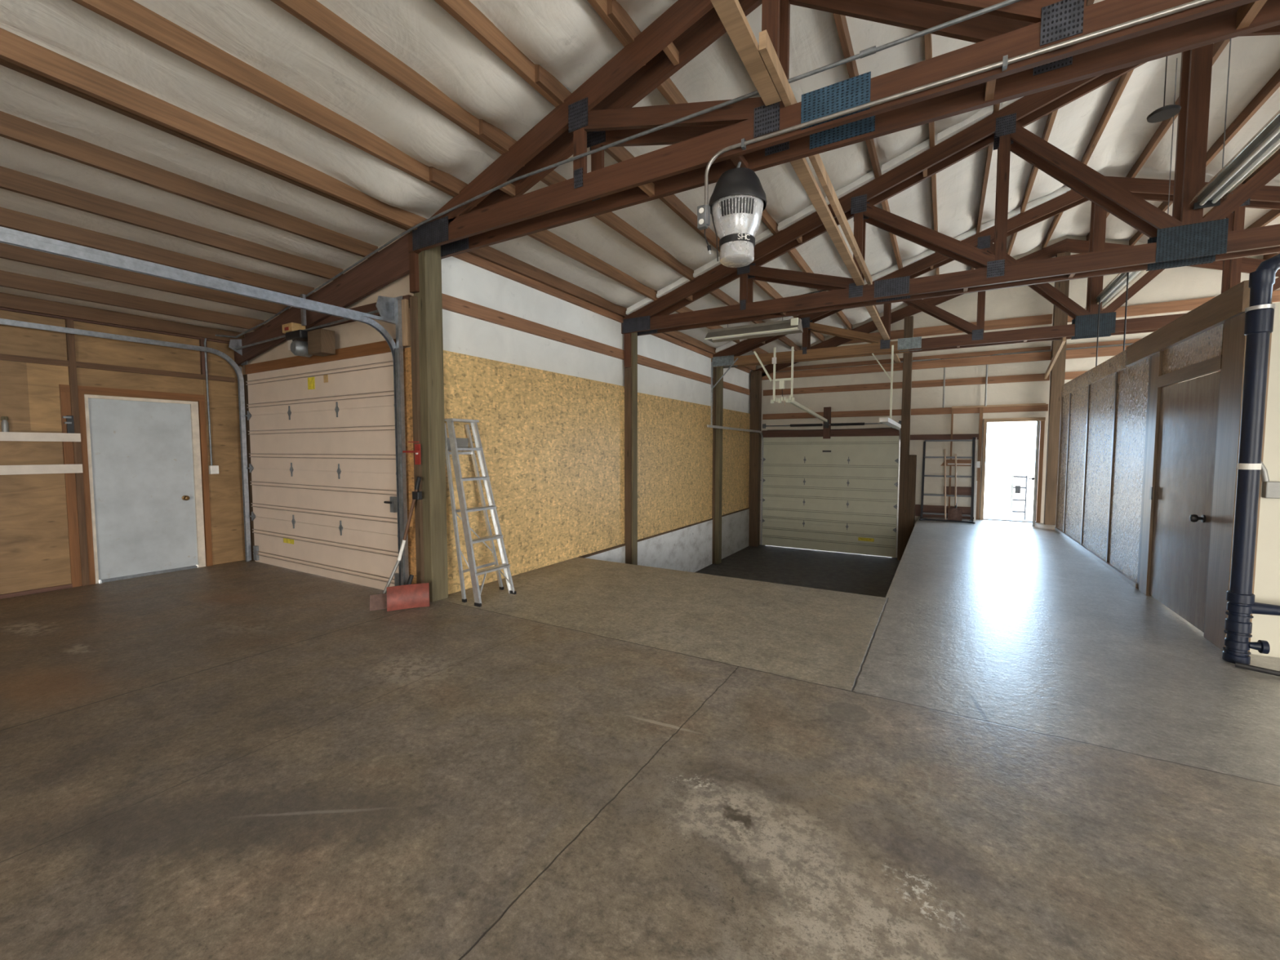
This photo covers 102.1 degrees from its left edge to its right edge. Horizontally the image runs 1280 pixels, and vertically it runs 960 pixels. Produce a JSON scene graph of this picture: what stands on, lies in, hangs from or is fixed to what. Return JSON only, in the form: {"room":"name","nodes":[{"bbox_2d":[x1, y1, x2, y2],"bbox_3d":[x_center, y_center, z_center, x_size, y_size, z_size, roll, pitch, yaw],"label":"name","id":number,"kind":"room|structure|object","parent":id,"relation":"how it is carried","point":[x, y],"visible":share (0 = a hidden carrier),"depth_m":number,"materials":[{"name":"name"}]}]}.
{"room":"garage workshop","nodes":[
{"label":"garage workshop","id":0,"kind":"room"},
{"bbox_2d":[0,306,245,599],"bbox_3d":[-7.630,-0.192,3.267,0.170,3.000,9.100,2,4,30],"label":"wall","id":1,"kind":"structure","parent":0,"point":[46,536],"depth_m":5.63,"materials":[{"name":"brown wood"}]},
{"bbox_2d":[0,431,80,441],"bbox_3d":[-6.731,-0.405,4.633,0.058,0.090,2.385,2,4,30],"label":"wall shelf","id":2,"kind":"object","parent":1,"relation":"attached to","point":[4,436],"visible":1,"depth_m":5.39,"materials":[{"name":"white wood"}]},
{"bbox_2d":[0,416,8,431],"bbox_3d":[-6.386,-0.556,5.203,0.052,0.163,0.052,2,4,30],"label":"spray can","id":3,"kind":"object","parent":2,"relation":"on","point":[5,425],"visible":1,"depth_m":5.19,"materials":[{"name":"grey metal"}]},
{"bbox_2d":[62,415,74,433],"bbox_3d":[-6.146,-0.599,5.565,0.045,0.190,0.080,2,4,30],"label":"wall bracket","id":4,"kind":"object","parent":2,"relation":"on","point":[69,419],"visible":1,"depth_m":5.57,"materials":[{"name":"grey metal"}]},
{"bbox_2d":[0,464,83,475],"bbox_3d":[-6.731,-0.068,4.653,0.058,0.095,2.385,2,4,30],"label":"wall shelf","id":5,"kind":"object","parent":1,"relation":"attached to","point":[34,468],"visible":1,"depth_m":5.40,"materials":[{"name":"white wood"}]},
{"bbox_2d":[0,292,244,342],"bbox_3d":[-6.501,-1.773,4.868,0.045,0.140,4.755,2,4,30],"label":"ceiling purlin","id":6,"kind":"structure","parent":1,"relation":"attached to","point":[6,300],"depth_m":5.78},
{"bbox_2d":[84,394,205,583],"bbox_3d":[-5.872,0.087,6.192,0.132,2.110,1.010,2,4,30],"label":"door","id":7,"kind":"structure","parent":1,"relation":"in","point":[144,455],"depth_m":6.16,"materials":[{"name":"white paint"}]},
{"bbox_2d":[204,0,1022,474],"bbox_3d":[-0.030,-1.151,3.524,12.688,2.514,0.288,2,4,30],"label":"conduit","id":8,"kind":"object","parent":1,"relation":"attached to","point":[213,469],"visible":1,"depth_m":3.54,"materials":[{"name":"metal"}]},
{"bbox_2d":[234,231,416,584],"bbox_3d":[-3.853,-0.709,6.139,3.900,3.708,0.195,2,4,30],"label":"wall","id":9,"kind":"structure","parent":0,"point":[385,273],"depth_m":5.52,"materials":[{"name":"wood"}]},
{"bbox_2d":[0,318,251,561],"bbox_3d":[-6.126,-0.285,5.337,0.180,2.950,3.598,2,4,30],"label":"door track","id":10,"kind":"object","parent":9,"relation":"attached to","point":[233,344],"visible":1,"depth_m":6.72,"materials":[{"name":"metal"}]},
{"bbox_2d":[0,270,264,330],"bbox_3d":[-6.036,-1.857,4.588,0.045,0.140,4.755,2,4,30],"label":"ceiling purlin","id":11,"kind":"structure","parent":9,"relation":"attached to","point":[7,279],"depth_m":5.45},
{"bbox_2d":[0,242,288,315],"bbox_3d":[-5.501,-1.953,4.268,0.045,0.140,4.755,2,4,30],"label":"ceiling purlin","id":12,"kind":"structure","parent":9,"relation":"attached to","point":[7,251],"depth_m":5.07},
{"bbox_2d":[0,206,314,297],"bbox_3d":[-5.001,-2.043,3.968,0.045,0.140,4.755,2,4,30],"label":"ceiling purlin","id":13,"kind":"structure","parent":9,"relation":"attached to","point":[10,219],"depth_m":4.69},
{"bbox_2d":[0,165,342,280],"bbox_3d":[-4.493,-2.135,3.663,0.045,0.140,4.755,2,4,30],"label":"ceiling purlin","id":14,"kind":"structure","parent":9,"relation":"attached to","point":[11,180],"depth_m":4.32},
{"bbox_2d":[0,111,377,258],"bbox_3d":[-3.941,-2.234,3.332,0.045,0.140,4.755,2,4,30],"label":"ceiling purlin","id":15,"kind":"structure","parent":9,"relation":"attached to","point":[12,127],"depth_m":3.90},
{"bbox_2d":[0,226,408,585],"bbox_3d":[-3.329,-0.224,3.692,0.170,3.020,3.598,2,4,30],"label":"door track","id":16,"kind":"object","parent":9,"relation":"attached to","point":[389,308],"visible":0.97,"depth_m":4.35,"materials":[{"name":"metal"}]},
{"bbox_2d":[235,293,378,357],"bbox_3d":[-3.869,-1.736,5.854,3.101,0.690,0.200,2,4,30],"label":"garage door opener","id":17,"kind":"object","parent":16,"relation":"attached to","point":[321,342],"visible":1,"depth_m":5.72,"materials":[{"name":"black plastic"}]},
{"bbox_2d":[0,58,412,231],"bbox_3d":[-3.355,-2.339,2.981,0.045,0.140,4.755,2,4,30],"label":"ceiling purlin","id":18,"kind":"structure","parent":9,"relation":"attached to","point":[2,62],"depth_m":3.44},
{"bbox_2d":[244,351,399,590],"bbox_3d":[-3.821,-0.123,6.089,3.300,2.540,0.098,2,4,30],"label":"garage door","id":19,"kind":"structure","parent":9,"relation":"in","point":[322,465],"depth_m":5.98,"materials":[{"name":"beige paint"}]},
{"bbox_2d":[440,252,751,594],"bbox_3d":[0.461,-0.276,9.615,0.200,5.050,10.060,2,4,30],"label":"wall","id":20,"kind":"structure","parent":0,"point":[540,366],"depth_m":7.10,"materials":[{"name":"wood"}]},
{"bbox_2d":[0,515,1279,959],"bbox_3d":[2.002,1.953,3.522,17.000,1.300,19.300,2,4,30],"label":"floor","id":21,"kind":"structure","parent":0,"point":[1015,750],"depth_m":2.45,"materials":[{"name":"concrete"}]},
{"bbox_2d":[369,476,422,610],"bbox_3d":[-2.364,0.587,4.969,0.485,1.236,0.213,-3,4,-41],"label":"snow shovel","id":22,"kind":"object","parent":21,"relation":"on","point":[377,602],"visible":0.89,"depth_m":5.01,"materials":[{"name":"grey metal"}]},
{"bbox_2d":[386,574,429,611],"bbox_3d":[-2.201,1.058,4.912,0.366,0.298,0.150,-2,4,-26],"label":"snow shovel","id":23,"kind":"object","parent":21,"relation":"on","point":[409,595],"visible":1,"depth_m":4.88,"materials":[{"name":"red paint"}]},
{"bbox_2d":[406,574,413,584],"bbox_3d":[-2.200,0.967,4.943,0.040,0.121,0.096,1,3,12],"label":"socket","id":24,"kind":"object","parent":23,"relation":"attached to","point":[411,577],"depth_m":4.94,"materials":[{"name":"grey metal"}]},
{"bbox_2d":[408,245,448,601],"bbox_3d":[-2.106,-0.626,5.128,0.220,3.660,0.230,2,4,30],"label":"timber post","id":25,"kind":"object","parent":21,"relation":"on","point":[424,267],"visible":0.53,"depth_m":5.07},
{"bbox_2d":[402,441,421,464],"bbox_3d":[-2.241,-0.265,5.077,0.220,0.225,0.039,2,4,30],"label":"hook","id":26,"kind":"object","parent":25,"relation":"attached to","point":[417,446],"visible":1,"depth_m":5.04,"materials":[{"name":"red paint"}]},
{"bbox_2d":[408,0,1279,259],"bbox_3d":[3.369,-3.138,1.779,12.820,2.316,0.281,2,4,30],"label":"roof truss","id":27,"kind":"object","parent":25,"relation":"on","point":[599,113],"visible":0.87,"depth_m":3.27,"materials":[{"name":"wood"}]},
{"bbox_2d":[0,27,426,230],"bbox_3d":[-3.266,-2.329,2.955,0.045,0.140,4.800,2,4,30],"label":"ceiling beam","id":28,"kind":"structure","parent":27,"relation":"attached to","point":[16,50],"depth_m":3.35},
{"bbox_2d":[71,0,467,197],"bbox_3d":[-2.783,-2.491,2.661,0.085,0.140,4.800,2,4,30],"label":"ceiling beam","id":29,"kind":"structure","parent":27,"relation":"attached to","point":[130,15],"depth_m":3.27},
{"bbox_2d":[270,0,516,154],"bbox_3d":[-2.266,-2.673,2.346,0.085,0.140,4.800,2,4,30],"label":"ceiling purlin","id":30,"kind":"structure","parent":27,"relation":"attached to","point":[312,13],"depth_m":3.40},
{"bbox_2d":[434,0,571,106],"bbox_3d":[-1.766,-2.849,2.041,0.085,0.140,4.800,2,4,30],"label":"purlin","id":31,"kind":"structure","parent":27,"relation":"attached to","point":[464,11],"depth_m":3.49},
{"bbox_2d":[467,245,631,317],"bbox_3d":[-1.108,-2.537,6.616,0.045,0.140,3.710,2,4,30],"label":"purlin","id":32,"kind":"structure","parent":27,"relation":"attached to","point":[488,253],"depth_m":6.44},
{"bbox_2d":[475,205,660,300],"bbox_3d":[-0.642,-2.700,6.332,0.045,0.140,3.710,2,4,30],"label":"purlin","id":33,"kind":"structure","parent":27,"relation":"attached to","point":[546,237],"depth_m":6.37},
{"bbox_2d":[523,164,697,280],"bbox_3d":[-0.125,-2.882,6.017,0.045,0.140,3.710,2,4,30],"label":"purlin","id":34,"kind":"structure","parent":27,"relation":"attached to","point":[611,220],"depth_m":6.13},
{"bbox_2d":[586,0,641,46],"bbox_3d":[-1.223,-3.040,1.710,0.085,0.140,4.800,2,4,30],"label":"purlin","id":35,"kind":"structure","parent":27,"relation":"attached to","point":[615,16],"depth_m":3.49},
{"bbox_2d":[604,146,719,252],"bbox_3d":[0.375,-3.058,5.712,0.045,0.140,3.710,2,4,30],"label":"purlin","id":36,"kind":"structure","parent":27,"relation":"attached to","point":[620,154],"depth_m":5.80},
{"bbox_2d":[704,155,766,267],"bbox_3d":[0.646,-1.794,3.434,0.380,0.690,0.380,2,4,30],"label":"lamp","id":37,"kind":"object","parent":27,"relation":"hanging from","point":[738,199],"visible":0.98,"depth_m":3.33,"materials":[{"name":"white plastic"}]},
{"bbox_2d":[710,0,781,106],"bbox_3d":[-0.312,-2.178,1.222,0.095,0.038,4.400,2,4,30],"label":"brace","id":38,"kind":"object","parent":27,"relation":"attached to","point":[731,13],"visible":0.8,"depth_m":2.67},
{"bbox_2d":[759,29,872,284],"bbox_3d":[1.791,-2.399,4.648,0.038,0.090,4.550,2,4,30],"label":"brace","id":39,"kind":"object","parent":27,"relation":"attached to","point":[766,50],"visible":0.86,"depth_m":3.78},
{"bbox_2d":[697,0,1216,230],"bbox_3d":[2.952,-1.812,1.901,5.945,0.495,0.072,2,4,30],"label":"conduit","id":40,"kind":"object","parent":27,"relation":"attached to","point":[704,211],"visible":1,"depth_m":2.70,"materials":[{"name":"metal"}]},
{"bbox_2d":[444,418,515,607],"bbox_3d":[-1.639,0.288,5.301,0.577,1.815,0.576,2,4,30],"label":"stepladder","id":41,"kind":"object","parent":21,"relation":"on","point":[452,443],"visible":1,"depth_m":5.20,"materials":[{"name":"metal"}]},
{"bbox_2d":[446,437,468,450],"bbox_3d":[-1.865,-0.365,5.297,0.010,0.130,0.260,2,4,30],"label":"shelf","id":42,"kind":"object","parent":41,"relation":"attached to","point":[461,442],"depth_m":5.31,"materials":[{"name":"grey metal"}]},
{"bbox_2d":[623,332,637,564],"bbox_3d":[-0.150,-0.265,8.290,0.150,4.620,0.180,2,4,30],"label":"timber post","id":43,"kind":"object","parent":21,"relation":"on","point":[630,340],"visible":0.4,"depth_m":8.23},
{"bbox_2d":[621,25,1279,336],"bbox_3d":[5.256,-3.295,4.981,12.820,2.366,0.281,2,4,30],"label":"roof truss","id":44,"kind":"object","parent":43,"relation":"attached to","point":[1183,238],"visible":0.91,"depth_m":5.62,"materials":[{"name":"wood"}]},
{"bbox_2d":[631,311,716,354],"bbox_3d":[0.756,-2.717,9.778,0.045,0.140,3.640,2,4,30],"label":"purlin","id":45,"kind":"structure","parent":44,"relation":"attached to","point":[677,335],"depth_m":10.15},
{"bbox_2d":[660,294,740,343],"bbox_3d":[1.222,-2.881,9.494,0.045,0.140,3.640,2,4,30],"label":"purlin","id":46,"kind":"structure","parent":44,"relation":"attached to","point":[683,309],"depth_m":8.83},
{"bbox_2d":[643,64,779,235],"bbox_3d":[0.918,-3.249,5.381,0.045,0.140,3.710,2,4,30],"label":"purlin","id":47,"kind":"structure","parent":44,"relation":"attached to","point":[668,89],"depth_m":4.29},
{"bbox_2d":[704,317,803,342],"bbox_3d":[1.637,-2.255,7.513,1.380,0.335,0.350,2,4,30],"label":"light","id":48,"kind":"object","parent":44,"relation":"hanging from","point":[793,326],"visible":0.9,"depth_m":7.47,"materials":[{"name":"white metal"}]},
{"bbox_2d":[791,317,798,325],"bbox_3d":[2.106,-2.156,7.053,0.100,0.100,0.025,2,4,30],"label":"socket","id":49,"kind":"object","parent":48,"relation":"attached to","point":[794,322],"depth_m":7.04,"materials":[{"name":"white plastic"}]},
{"bbox_2d":[753,280,797,317],"bbox_3d":[2.239,-3.238,8.874,0.045,0.140,3.640,2,4,30],"label":"purlin","id":50,"kind":"structure","parent":44,"relation":"attached to","point":[767,288],"depth_m":8.73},
{"bbox_2d":[790,157,863,285],"bbox_3d":[1.844,-2.328,4.894,0.085,0.040,3.400,2,4,30],"label":"brace","id":51,"kind":"object","parent":44,"relation":"attached to","point":[801,166],"visible":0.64,"depth_m":4.44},
{"bbox_2d":[832,13,880,178],"bbox_3d":[1.978,-3.621,4.735,0.045,0.140,3.710,2,4,30],"label":"purlin","id":52,"kind":"structure","parent":44,"relation":"attached to","point":[841,23],"depth_m":4.36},
{"bbox_2d":[931,143,937,252],"bbox_3d":[4.334,-3.974,7.598,0.045,0.140,3.640,2,4,30],"label":"purlin","id":53,"kind":"structure","parent":44,"relation":"attached to","point":[934,176],"depth_m":7.24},
{"bbox_2d":[1069,69,1133,191],"bbox_3d":[5.911,-4.528,6.636,0.045,0.140,3.640,2,4,30],"label":"purlin","id":54,"kind":"structure","parent":44,"relation":"attached to","point":[1124,78],"depth_m":6.35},
{"bbox_2d":[1128,39,1230,177],"bbox_3d":[6.514,-4.507,6.282,0.045,0.140,3.640,2,4,30],"label":"purlin","id":55,"kind":"structure","parent":44,"relation":"attached to","point":[1218,47],"depth_m":6.77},
{"bbox_2d":[1244,148,1279,183],"bbox_3d":[7.574,-4.062,5.682,0.045,0.140,3.640,2,4,30],"label":"roof purlin","id":56,"kind":"structure","parent":44,"relation":"attached to","point":[1274,155],"depth_m":6.81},
{"bbox_2d":[944,448,946,519],"bbox_3d":[6.585,0.096,11.135,0.088,1.526,0.543,1,3,16],"label":"tool","id":57,"kind":"object","parent":21,"relation":"on","point":[944,449],"visible":0.74,"depth_m":11.17,"materials":[{"name":"brown wood"}]},
{"bbox_2d":[919,437,977,524],"bbox_3d":[6.595,-0.025,11.074,1.020,1.782,0.915,2,4,30],"label":"rack","id":58,"kind":"object","parent":21,"relation":"on","point":[974,440],"visible":1,"depth_m":11.13,"materials":[{"name":"metal"}]},
{"bbox_2d":[947,453,962,520],"bbox_3d":[6.754,0.156,11.070,0.260,1.420,0.446,2,4,30],"label":"shovel","id":59,"kind":"object","parent":21,"relation":"on","point":[954,513],"visible":0.88,"depth_m":10.96,"materials":[{"name":"brown wood"}]},
{"bbox_2d":[1043,251,1071,524],"bbox_3d":[8.351,-1.782,10.366,0.210,5.381,0.145,2,4,30],"label":"timber post","id":60,"kind":"object","parent":21,"relation":"on","point":[1056,380],"visible":0.76,"depth_m":10.35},
{"bbox_2d":[1222,253,1279,664],"bbox_3d":[4.745,-0.113,3.337,1.267,2.850,0.149,2,4,27],"label":"standpipe","id":61,"kind":"object","parent":21,"relation":"on","point":[1260,316],"visible":0.98,"depth_m":3.58,"materials":[{"name":"metal"}]},
{"bbox_2d":[1235,662,1279,676],"bbox_3d":[4.415,1.292,3.363,0.737,0.036,0.108,2,4,36],"label":"hose","id":62,"kind":"object","parent":21,"relation":"on","point":[1260,669],"visible":1,"depth_m":3.50,"materials":[{"name":"black plastic"}]},
{"bbox_2d":[0,0,1279,355],"bbox_3d":[2.014,-3.180,3.193,16.950,2.995,19.250,2,4,30],"label":"ceiling","id":63,"kind":"structure","parent":0,"point":[569,39],"depth_m":4.25,"materials":[{"name":"plastic"}]},
{"bbox_2d":[924,33,934,148],"bbox_3d":[2.470,-3.794,4.436,0.045,0.140,3.710,2,4,30],"label":"purlin","id":64,"kind":"structure","parent":63,"relation":"attached to","point":[927,37],"depth_m":4.57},
{"bbox_2d":[1163,56,1167,106],"bbox_3d":[4.491,-3.735,4.404,0.008,1.140,0.008,2,4,30],"label":"wire","id":65,"kind":"object","parent":63,"relation":"hanging from","point":[1166,56],"visible":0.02,"depth_m":4.42,"materials":[{"name":"black plastic"}]},
{"bbox_2d":[1146,104,1181,123],"bbox_3d":[4.491,-3.148,4.437,0.210,0.047,0.210,2,4,30],"label":"disc","id":66,"kind":"object","parent":65,"relation":"hanging from","point":[1162,113],"visible":1,"depth_m":4.41,"materials":[{"name":"black plastic"}]},
{"bbox_2d":[1167,116,1173,213],"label":"hanging rod","id":67,"kind":"object","parent":63,"relation":"hanging from","point":[1173,117],"depth_m":5.60,"materials":[{"name":"grey metal"}]},
{"bbox_2d":[1189,38,1279,209],"bbox_3d":[4.757,-3.446,3.915,0.230,1.950,1.900,2,4,30],"label":"strip light","id":68,"kind":"object","parent":63,"relation":"hanging from","point":[1266,142],"visible":1,"depth_m":4.19,"materials":[{"name":"grey metal"}]},
{"bbox_2d":[695,544,900,597],"bbox_3d":[2.719,2.106,9.767,4.120,0.280,7.840,2,4,30],"label":"ramp","id":69,"kind":"structure","parent":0,"point":[846,572],"depth_m":10.98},
{"bbox_2d":[711,366,723,564],"bbox_3d":[1.710,-0.444,11.435,0.160,4.620,0.205,2,4,30],"label":"timber post","id":70,"kind":"object","parent":69,"relation":"on","point":[717,409],"visible":0.78,"depth_m":11.38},
{"bbox_2d":[711,176,1279,368],"bbox_3d":[7.103,-3.461,8.114,12.820,2.391,0.281,2,4,30],"label":"roof truss","id":71,"kind":"object","parent":70,"relation":"attached to","point":[1084,325],"visible":0.74,"depth_m":8.47,"materials":[{"name":"wood"}]},
{"bbox_2d":[697,275,764,324],"bbox_3d":[1.739,-3.062,9.179,0.045,0.140,3.640,2,4,30],"label":"purlin","id":72,"kind":"structure","parent":71,"relation":"attached to","point":[718,294],"depth_m":8.60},
{"bbox_2d":[741,339,768,354],"bbox_3d":[2.830,-3.036,12.222,0.045,0.140,2.700,2,4,30],"label":"purlin","id":73,"kind":"structure","parent":71,"relation":"attached to","point":[759,351],"depth_m":12.14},
{"bbox_2d":[777,335,800,350],"bbox_3d":[3.347,-3.218,11.907,0.045,0.140,2.700,2,4,30],"label":"purlin","id":74,"kind":"structure","parent":71,"relation":"attached to","point":[784,340],"depth_m":12.15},
{"bbox_2d":[753,346,827,422],"bbox_3d":[3.335,-1.862,10.769,0.718,1.110,4.407,2,4,30],"label":"frame","id":75,"kind":"object","parent":71,"relation":"hanging from","point":[791,400],"visible":1,"depth_m":9.06,"materials":[{"name":"white metal"}]},
{"bbox_2d":[780,229,826,292],"bbox_3d":[2.782,-3.429,8.543,0.045,0.140,3.640,2,4,30],"label":"purlin","id":76,"kind":"structure","parent":71,"relation":"attached to","point":[794,254],"depth_m":7.98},
{"bbox_2d":[797,315,824,342],"bbox_3d":[3.847,-3.393,11.602,0.045,0.140,2.700,2,4,30],"label":"purlin","id":77,"kind":"structure","parent":71,"relation":"attached to","point":[819,335],"depth_m":12.21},
{"bbox_2d":[835,311,852,329],"bbox_3d":[4.390,-3.584,11.271,0.045,0.140,2.700,2,4,30],"label":"purlin","id":78,"kind":"structure","parent":71,"relation":"attached to","point":[840,313],"depth_m":11.56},
{"bbox_2d":[865,305,889,340],"bbox_3d":[3.687,-2.509,8.068,0.095,0.040,3.330,2,4,30],"label":"brace","id":79,"kind":"object","parent":71,"relation":"attached to","point":[871,309],"visible":0.64,"depth_m":8.17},
{"bbox_2d":[880,172,902,269],"bbox_3d":[3.842,-3.801,7.897,0.045,0.140,3.640,2,4,30],"label":"purlin","id":80,"kind":"structure","parent":71,"relation":"attached to","point":[885,204],"depth_m":8.29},
{"bbox_2d":[976,111,993,233],"bbox_3d":[4.851,-4.156,7.282,0.045,0.140,3.640,2,4,30],"label":"purlin","id":81,"kind":"structure","parent":71,"relation":"attached to","point":[989,150],"depth_m":7.17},
{"bbox_2d":[1006,213,1018,254],"bbox_3d":[6.976,-4.493,9.695,0.045,0.140,2.700,2,4,30],"label":"purlin","id":82,"kind":"structure","parent":71,"relation":"attached to","point":[1013,236],"depth_m":9.72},
{"bbox_2d":[1019,109,1057,213],"bbox_3d":[5.368,-4.337,6.967,0.045,0.140,3.640,2,4,30],"label":"purlin","id":83,"kind":"structure","parent":71,"relation":"attached to","point":[1051,119],"depth_m":7.21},
{"bbox_2d":[1044,337,1066,379],"bbox_3d":[7.489,-2.175,9.361,0.040,0.409,2.494,2,4,33],"label":"knee brace","id":84,"kind":"object","parent":71,"relation":"attached to","point":[1063,340],"visible":0.86,"depth_m":9.13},
{"bbox_2d":[1041,191,1068,248],"bbox_3d":[7.519,-4.683,9.364,0.045,0.140,2.700,2,4,30],"label":"purlin","id":85,"kind":"structure","parent":71,"relation":"attached to","point":[1057,217],"depth_m":9.63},
{"bbox_2d":[1092,270,1144,308],"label":"strip light","id":86,"kind":"object","parent":71,"relation":"hanging from","point":[1116,286],"depth_m":7.28,"materials":[{"name":"grey metal"}]},
{"bbox_2d":[1095,297,1100,366],"bbox_3d":[6.889,-2.200,7.785,0.016,1.070,0.016,2,4,30],"label":"hanging rod","id":87,"kind":"object","parent":86,"relation":"hanging from","point":[1100,297],"visible":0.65,"depth_m":7.78,"materials":[{"name":"black metal"}]},
{"bbox_2d":[1123,272,1128,351],"bbox_3d":[6.179,-2.131,6.580,0.016,1.070,0.016,2,4,30],"label":"hanging rod","id":88,"kind":"object","parent":86,"relation":"hanging from","point":[1127,277],"visible":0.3,"depth_m":6.58,"materials":[{"name":"black metal"}]},
{"bbox_2d":[1128,201,1173,245],"bbox_3d":[8.665,-4.435,8.702,0.045,0.140,2.700,2,4,30],"label":"purlin","id":89,"kind":"structure","parent":71,"relation":"attached to","point":[1163,206],"depth_m":9.35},
{"bbox_2d":[1205,68,1279,166],"bbox_3d":[7.057,-4.279,5.975,0.045,0.140,3.640,2,4,30],"label":"purlin","id":90,"kind":"structure","parent":71,"relation":"attached to","point":[1273,85],"depth_m":6.04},
{"bbox_2d":[1244,209,1279,229],"bbox_3d":[9.699,-4.000,8.117,0.045,0.140,2.700,2,4,30],"label":"purlin","id":91,"kind":"structure","parent":71,"relation":"attached to","point":[1271,215],"depth_m":7.88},
{"bbox_2d":[1262,253,1279,259],"bbox_3d":[10.190,-3.794,7.840,0.045,0.140,2.700,2,4,30],"label":"purlin","id":92,"kind":"structure","parent":71,"relation":"attached to","point":[1269,255],"depth_m":8.85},
{"bbox_2d":[748,370,761,546],"bbox_3d":[3.016,-0.540,13.553,0.240,4.570,0.195,2,4,30],"label":"timber post","id":93,"kind":"object","parent":69,"relation":"on","point":[755,375],"visible":1,"depth_m":13.47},
{"bbox_2d":[897,315,913,559],"bbox_3d":[6.038,-0.908,11.779,0.175,5.512,0.145,2,4,30],"label":"timber post","id":94,"kind":"object","parent":69,"relation":"on","point":[908,321],"visible":0.76,"depth_m":11.72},
{"bbox_2d":[906,454,916,545],"bbox_3d":[6.171,0.641,11.775,0.150,2.420,0.160,2,4,30],"label":"wall panel","id":95,"kind":"object","parent":69,"relation":"on","point":[912,458],"visible":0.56,"depth_m":11.69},
{"bbox_2d":[755,235,1279,557],"bbox_3d":[8.503,-1.361,10.542,13.100,7.121,0.280,2,4,30],"label":"wall","id":96,"kind":"structure","parent":0,"point":[1014,389],"depth_m":11.38,"materials":[{"name":"paint"}]},
{"bbox_2d":[706,357,763,544],"bbox_3d":[2.514,-0.350,11.919,0.572,4.337,3.695,2,4,30],"label":"door track","id":97,"kind":"object","parent":96,"relation":"attached to","point":[711,425],"visible":1,"depth_m":11.94,"materials":[{"name":"metal"}]},
{"bbox_2d":[760,435,898,557],"bbox_3d":[4.620,0.340,12.880,3.300,2.870,0.075,2,4,30],"label":"garage door","id":98,"kind":"structure","parent":96,"relation":"in","point":[833,494],"depth_m":12.80,"materials":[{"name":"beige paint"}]},
{"bbox_2d":[762,419,901,428],"bbox_3d":[4.604,-1.374,12.653,3.260,0.200,0.140,2,4,30],"label":"shaft","id":99,"kind":"object","parent":96,"relation":"attached to","point":[826,424],"visible":0.98,"depth_m":12.64,"materials":[{"name":"metal"}]},
{"bbox_2d":[871,345,901,557],"bbox_3d":[4.886,-0.238,10.236,0.358,4.310,4.195,2,4,30],"label":"door track","id":100,"kind":"object","parent":96,"relation":"attached to","point":[886,420],"visible":0.93,"depth_m":9.03,"materials":[{"name":"metal"}]},
{"bbox_2d":[900,358,945,407],"bbox_3d":[6.353,-2.166,11.677,0.916,1.096,0.032,2,4,30],"label":"conduit","id":101,"kind":"object","parent":96,"relation":"attached to","point":[944,386],"visible":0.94,"depth_m":11.46,"materials":[{"name":"grey metal"}]},
{"bbox_2d":[947,461,980,467],"bbox_3d":[7.081,-0.344,11.321,0.600,0.140,0.059,2,4,30],"label":"switch box","id":102,"kind":"object","parent":96,"relation":"attached to","point":[978,463],"visible":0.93,"depth_m":11.19,"materials":[{"name":"white paint"}]},
{"bbox_2d":[979,417,1045,526],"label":"door frame","id":103,"kind":"structure","parent":96,"relation":"in","point":[1039,420],"depth_m":10.74,"materials":[{"name":"wood"}]},
{"bbox_2d":[755,238,1279,380],"bbox_3d":[8.449,-3.599,10.318,12.700,2.362,0.040,2,4,30],"label":"roof truss","id":104,"kind":"object","parent":96,"relation":"attached to","point":[1249,265],"visible":0.36,"depth_m":11.12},
{"bbox_2d":[984,342,1133,406],"bbox_3d":[8.519,-2.091,10.403,2.616,1.096,0.032,2,4,30],"label":"conduit","id":105,"kind":"object","parent":96,"relation":"attached to","point":[1121,344],"visible":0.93,"depth_m":10.64,"materials":[{"name":"grey metal"}]},
{"bbox_2d":[1054,280,1273,651],"bbox_3d":[6.180,-0.243,6.756,0.165,2.720,6.980,2,4,30],"label":"wall partition","id":106,"kind":"structure","parent":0,"point":[1110,412],"depth_m":5.65,"materials":[{"name":"wood"}]},
{"bbox_2d":[1149,371,1220,632],"bbox_3d":[4.908,0.158,4.734,0.125,2.110,1.370,2,4,30],"label":"door","id":107,"kind":"structure","parent":106,"relation":"in","point":[1188,409],"depth_m":4.62,"materials":[{"name":"brown wood"}]},
{"bbox_2d":[1249,302,1279,657],"bbox_3d":[7.255,0.104,2.203,6.320,2.550,0.100,2,4,30],"label":"wall","id":108,"kind":"structure","parent":0,"point":[1267,576],"depth_m":3.74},
{"bbox_2d":[1260,460,1279,498],"bbox_3d":[4.609,-0.002,3.663,0.365,0.270,0.059,2,4,30],"label":"electrical box","id":109,"kind":"object","parent":108,"relation":"attached to","point":[1271,490],"visible":0.83,"depth_m":3.70,"materials":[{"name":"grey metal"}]},
{"label":"outside","id":110,"kind":"structure","parent":0,"visible":0},
{"bbox_2d":[983,466,1035,520],"bbox_3d":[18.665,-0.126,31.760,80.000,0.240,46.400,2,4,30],"label":"ground","id":111,"kind":"structure","parent":110,"point":[997,483],"depth_m":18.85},
{"bbox_2d":[1009,475,1027,519],"bbox_3d":[8.435,0.401,11.531,0.285,1.010,0.060,2,4,30],"label":"gate","id":112,"kind":"object","parent":111,"relation":"on","point":[1017,488],"visible":0.9,"depth_m":11.53,"materials":[{"name":"grey metal"}]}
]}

